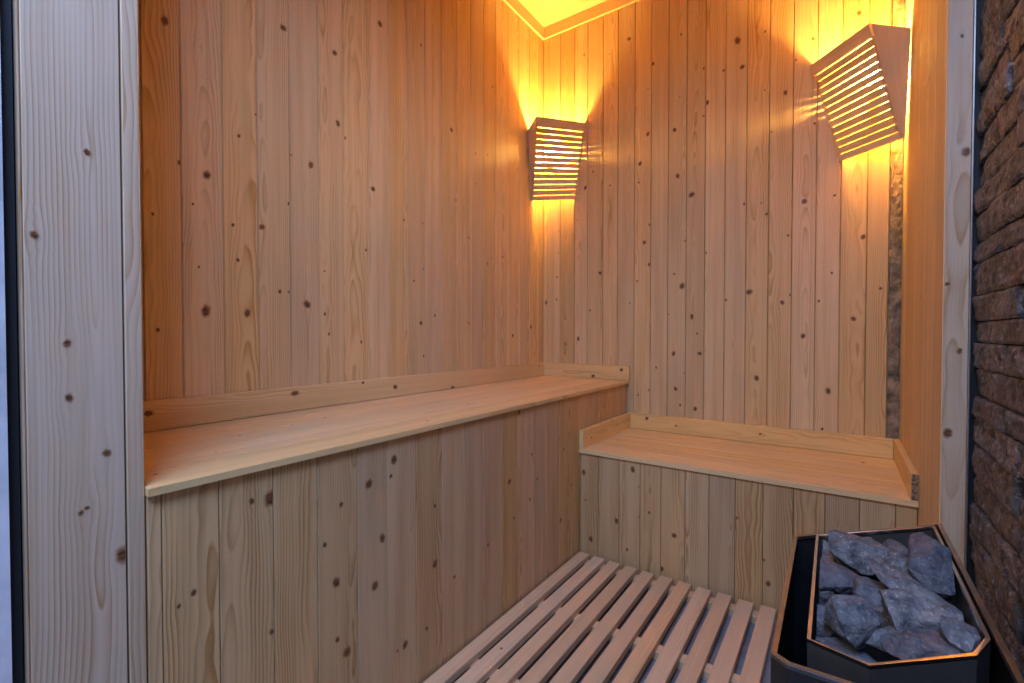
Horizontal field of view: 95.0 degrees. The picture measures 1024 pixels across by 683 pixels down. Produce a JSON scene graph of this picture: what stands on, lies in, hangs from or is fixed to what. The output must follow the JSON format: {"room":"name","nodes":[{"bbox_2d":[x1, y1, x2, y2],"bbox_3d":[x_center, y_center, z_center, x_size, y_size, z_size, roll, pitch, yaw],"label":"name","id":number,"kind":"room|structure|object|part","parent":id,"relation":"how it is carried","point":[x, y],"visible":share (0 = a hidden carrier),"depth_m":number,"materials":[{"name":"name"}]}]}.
{"room":"spa","nodes":[
{"label":"spa","id":0,"kind":"room"},
{"bbox_2d":[0,52,11,682],"bbox_3d":[-1.050,-0.394,0.733,0.800,2.652,0.236,1,1,35],"label":"wall","id":1,"kind":"structure","parent":0,"point":[5,587],"depth_m":0.61,"materials":[{"name":"grey paint"}]},
{"bbox_2d":[0,0,23,682],"bbox_3d":[-0.860,-0.219,0.755,0.488,2.302,0.010,1,1,35],"label":"trim","id":2,"kind":"structure","parent":1,"relation":"attached to","point":[5,5],"depth_m":0.62,"materials":[{"name":"black rubber"}]},
{"bbox_2d":[11,0,24,682],"bbox_3d":[-0.817,-0.395,0.820,0.482,2.652,0.106,1,1,35],"label":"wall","id":3,"kind":"structure","parent":0,"point":[11,0],"depth_m":0.73,"materials":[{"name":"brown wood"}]},
{"bbox_2d":[12,0,30,682],"bbox_3d":[-0.653,-0.217,0.621,0.018,2.302,0.003,1,1,35],"label":"trim","id":4,"kind":"structure","parent":3,"relation":"attached to","point":[15,10],"depth_m":0.62,"materials":[{"name":"brown wood"}]},
{"bbox_2d":[18,0,127,682],"bbox_3d":[-0.621,-0.218,0.664,0.017,2.302,0.104,1,1,35],"label":"door frame","id":5,"kind":"structure","parent":3,"relation":"attached to","point":[69,49],"depth_m":0.66,"materials":[{"name":"brown wood"}]},
{"bbox_2d":[118,0,146,682],"bbox_3d":[-0.584,-0.218,0.717,0.018,2.302,0.021,1,1,35],"label":"trim","id":6,"kind":"structure","parent":3,"relation":"attached to","point":[127,9],"depth_m":0.71,"materials":[{"name":"brown wood"}]},
{"bbox_2d":[138,0,542,432],"bbox_3d":[-0.463,-0.412,1.789,0.050,2.652,2.160,1,1,35],"label":"wall","id":7,"kind":"structure","parent":0,"point":[332,191],"depth_m":1.56,"materials":[{"name":"brown wood"}]},
{"bbox_2d":[503,0,544,40],"bbox_3d":[-0.397,-1.707,1.806,0.012,0.062,2.019,1,1,35],"label":"trim","id":8,"kind":"structure","parent":7,"relation":"attached to","point":[514,5],"depth_m":2.48,"materials":[{"name":"brown wood"}]},
{"bbox_2d":[528,116,585,200],"bbox_3d":[0.233,-0.968,2.533,0.296,0.409,0.146,0,1,-12],"label":"lamp","id":9,"kind":"object","parent":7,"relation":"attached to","point":[534,144],"visible":1,"depth_m":2.50,"materials":[{"name":"brown wood"}]},
{"bbox_3d":[0.105,-0.967,2.501,0.033,0.408,0.114,0,1,-11],"label":"panel","id":10,"kind":"part","parent":9,"relation":"part of","materials":[{"name":"brown wood"}]},
{"bbox_3d":[0.227,-0.778,2.539,0.248,0.029,0.018,0,1,4],"label":"rail","id":11,"kind":"part","parent":9,"relation":"part of","materials":[{"name":"brown wood"}]},
{"bbox_3d":[0.258,-1.143,2.471,0.272,0.057,0.025,0,1,-11],"label":"rail","id":12,"kind":"part","parent":9,"relation":"part of","materials":[{"name":"brown wood"}]},
{"bbox_2d":[518,0,606,27],"bbox_3d":[0.232,-1.740,1.284,1.742,0.020,2.254,1,1,35],"label":"ceiling","id":13,"kind":"structure","parent":0,"point":[546,12],"depth_m":2.47,"materials":[{"name":"brown wood"}]},
{"bbox_2d":[452,568,776,682],"bbox_3d":[0.155,0.972,0.167,2.950,0.060,4.250,1,1,35],"label":"floor","id":14,"kind":"structure","parent":0,"point":[766,678],"depth_m":1.43,"materials":[{"name":"brown wood"}]},
{"bbox_2d":[143,362,629,682],"bbox_3d":[-0.191,0.525,1.701,0.514,0.780,2.018,1,1,35],"label":"bench","id":15,"kind":"object","parent":14,"relation":"on","point":[373,541],"visible":0.91,"depth_m":1.13,"materials":[{"name":"brown wood"}]},
{"bbox_3d":[-0.189,0.216,1.683,0.496,0.014,2.000,1,1,35],"label":"seat","id":16,"kind":"part","parent":15,"relation":"part of","materials":[{"name":"brown wood"}]},
{"bbox_2d":[423,552,775,682],"bbox_3d":[0.159,0.902,1.147,0.712,0.046,1.442,1,1,35],"label":"floor grate","id":17,"kind":"object","parent":14,"relation":"on","point":[694,666],"visible":1,"depth_m":1.41,"materials":[{"name":"brown wood"}]},
{"bbox_2d":[579,412,918,619],"bbox_3d":[0.870,0.640,1.861,1.067,0.545,0.543,1,1,35],"label":"bench","id":18,"kind":"object","parent":14,"relation":"on","point":[720,515],"visible":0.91,"depth_m":1.71,"materials":[{"name":"brown wood"}]},
{"bbox_3d":[0.865,0.453,1.851,1.067,0.018,0.524,1,1,35],"label":"seat","id":19,"kind":"part","parent":18,"relation":"part of","materials":[{"name":"brown wood"}]},
{"bbox_2d":[770,523,1023,682],"bbox_3d":[0.547,0.610,0.661,0.292,0.647,0.524,1,1,35],"label":"heater","id":20,"kind":"object","parent":14,"relation":"on","point":[796,657],"depth_m":0.60,"materials":[{"name":"black metal"}]},
{"bbox_3d":[0.435,0.393,0.647,0.024,0.056,0.037,1,1,35],"label":"heater stone","id":21,"kind":"part","parent":20,"relation":"part of","materials":[{"name":"grey stone"}]},
{"bbox_3d":[0.488,0.390,0.723,0.024,0.050,0.039,1,1,35],"label":"heater stone","id":22,"kind":"part","parent":20,"relation":"part of","materials":[{"name":"grey stone"}]},
{"bbox_3d":[0.586,0.381,0.869,0.017,0.025,0.043,1,1,35],"label":"heater stone","id":23,"kind":"part","parent":20,"relation":"part of","materials":[{"name":"grey stone"}]},
{"bbox_3d":[0.553,0.385,0.819,0.020,0.036,0.047,1,1,35],"label":"heater stone","id":24,"kind":"part","parent":20,"relation":"part of","materials":[{"name":"grey stone"}]},
{"bbox_3d":[0.431,0.401,0.589,0.084,0.025,0.048,1,1,35],"label":"heater stone","id":25,"kind":"part","parent":20,"relation":"part of","materials":[{"name":"grey stone"}]},
{"bbox_3d":[0.440,0.359,0.605,0.056,0.062,0.057,0,1,2],"label":"heater stone","id":26,"kind":"part","parent":20,"relation":"part of","materials":[{"name":"grey stone"}]},
{"bbox_3d":[0.587,0.357,0.790,0.093,0.061,0.074,1,1,35],"label":"heater stone","id":27,"kind":"part","parent":20,"relation":"part of","materials":[{"name":"grey stone"}]},
{"bbox_3d":[0.521,0.370,0.677,0.049,0.047,0.043,1,1,35],"label":"heater stone","id":28,"kind":"part","parent":20,"relation":"part of","materials":[{"name":"grey stone"}]},
{"bbox_3d":[0.610,0.402,0.795,0.050,0.038,0.043,1,1,35],"label":"heater stone","id":29,"kind":"part","parent":20,"relation":"part of","materials":[{"name":"grey stone"}]},
{"bbox_3d":[0.466,0.373,0.592,0.057,0.034,0.053,1,1,35],"label":"heater stone","id":30,"kind":"part","parent":20,"relation":"part of","materials":[{"name":"grey stone"}]},
{"bbox_3d":[0.517,0.384,0.654,0.050,0.033,0.025,1,1,35],"label":"heater stone","id":31,"kind":"part","parent":20,"relation":"part of","materials":[{"name":"grey stone"}]},
{"bbox_3d":[0.663,0.362,0.811,0.043,0.031,0.040,1,1,35],"label":"heater stone","id":32,"kind":"part","parent":20,"relation":"part of","materials":[{"name":"grey stone"}]},
{"bbox_3d":[0.612,0.359,0.739,0.060,0.052,0.040,1,1,35],"label":"heater stone","id":33,"kind":"part","parent":20,"relation":"part of","materials":[{"name":"grey stone"}]},
{"bbox_2d":[807,529,990,682],"bbox_3d":[0.544,0.505,0.694,0.174,0.355,0.454,1,1,35],"label":"basket","id":34,"kind":"object","parent":20,"relation":"on","point":[974,667],"depth_m":0.56,"materials":[{"name":"metal"}]},
{"bbox_3d":[0.558,0.348,0.660,0.098,0.060,0.074,1,1,35],"label":"heater stone","id":35,"kind":"part","parent":20,"relation":"part of","materials":[{"name":"grey stone"}]},
{"bbox_3d":[0.510,0.346,0.594,0.073,0.054,0.060,0,1,20],"label":"heater stone","id":36,"kind":"part","parent":20,"relation":"part of","materials":[{"name":"grey stone"}]},
{"bbox_3d":[0.490,0.358,0.557,0.090,0.034,0.072,1,1,35],"label":"heater stone","id":37,"kind":"part","parent":20,"relation":"part of","materials":[{"name":"grey stone"}]},
{"bbox_3d":[0.603,0.328,0.681,0.050,0.084,0.083,1,1,35],"label":"heater stone","id":38,"kind":"part","parent":20,"relation":"part of","materials":[{"name":"grey stone"}]},
{"bbox_3d":[0.571,0.357,0.615,0.027,0.024,0.036,1,1,35],"label":"heater stone","id":39,"kind":"part","parent":20,"relation":"part of","materials":[{"name":"grey stone"}]},
{"bbox_3d":[0.513,0.340,0.539,0.034,0.040,0.046,1,1,35],"label":"heater stone","id":40,"kind":"part","parent":20,"relation":"part of","materials":[{"name":"grey stone"}]},
{"bbox_3d":[0.521,0.386,0.727,0.041,0.033,0.038,1,1,35],"label":"heater stone","id":41,"kind":"object","parent":20,"relation":"in","visible":0},
{"bbox_2d":[819,558,858,594],"bbox_3d":[0.510,0.368,0.722,0.061,0.041,0.076,1,1,35],"label":"stone","id":42,"kind":"object","parent":41,"relation":"on","point":[837,578],"visible":0.86,"depth_m":0.71,"materials":[{"name":"grey stone"}]},
{"bbox_2d":[543,0,905,512],"bbox_3d":[0.839,-0.420,2.227,1.682,2.652,0.050,1,1,35],"label":"wall","id":43,"kind":"structure","parent":0,"point":[715,244],"depth_m":2.12,"materials":[{"name":"brown wood"}]},
{"bbox_2d":[544,0,638,39],"bbox_3d":[0.821,-1.714,2.179,1.559,0.062,0.011,1,1,35],"label":"trim","id":44,"kind":"structure","parent":43,"relation":"attached to","point":[606,7],"depth_m":2.48,"materials":[{"name":"brown wood"}]},
{"bbox_2d":[887,0,905,444],"bbox_3d":[1.450,-0.651,1.768,0.043,2.154,0.019,1,1,35],"label":"trim","id":45,"kind":"structure","parent":43,"relation":"attached to","point":[899,6],"depth_m":1.77,"materials":[{"name":"brown wood"}]},
{"bbox_2d":[900,0,947,525],"bbox_3d":[1.228,-0.405,1.395,0.030,2.652,0.867,1,1,35],"label":"wall","id":46,"kind":"structure","parent":0,"point":[924,174],"depth_m":1.29,"materials":[{"name":"brown wood"}]},
{"bbox_2d":[810,23,910,161],"bbox_3d":[1.321,-0.917,1.757,0.166,0.413,0.347,0,1,-8],"label":"lamp","id":47,"kind":"object","parent":46,"relation":"attached to","point":[890,44],"visible":1,"depth_m":1.71,"materials":[{"name":"brown wood"}]},
{"bbox_3d":[1.244,-1.099,1.782,0.026,0.052,0.272,0,1,-9],"label":"rail","id":48,"kind":"part","parent":47,"relation":"part of","materials":[{"name":"brown wood"}]},
{"bbox_3d":[1.333,-0.727,1.760,0.019,0.027,0.232,0,1,-18],"label":"rail","id":49,"kind":"part","parent":47,"relation":"part of","materials":[{"name":"brown wood"}]},
{"bbox_3d":[1.325,-0.914,1.649,0.108,0.410,0.080,1,1,35],"label":"panel","id":50,"kind":"part","parent":47,"relation":"part of","materials":[{"name":"brown wood"}]},
{"bbox_2d":[940,0,973,564],"bbox_3d":[1.011,-0.400,1.073,0.040,2.652,0.100,1,1,35],"label":"trim","id":51,"kind":"structure","parent":46,"relation":"attached to","point":[960,12],"depth_m":1.04,"materials":[{"name":"brown wood"}]},
{"bbox_2d":[969,0,1023,677],"bbox_3d":[0.616,-0.388,0.370,0.114,2.652,1.650,1,1,35],"label":"stone wall","id":52,"kind":"structure","parent":0,"point":[996,530],"depth_m":0.86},
{"bbox_2d":[964,0,976,570],"bbox_3d":[1.020,-0.399,1.048,0.003,2.652,0.076,1,1,35],"label":"trim","id":53,"kind":"structure","parent":52,"relation":"attached to","point":[974,19],"depth_m":1.02,"materials":[{"name":"silver metal"}]},
{"bbox_2d":[967,0,987,585],"bbox_3d":[1.038,-0.399,1.045,0.029,2.652,0.060,1,1,35],"label":"trim","id":54,"kind":"structure","parent":52,"relation":"attached to","point":[978,169],"depth_m":1.03,"materials":[{"name":"black rubber"}]}
]}

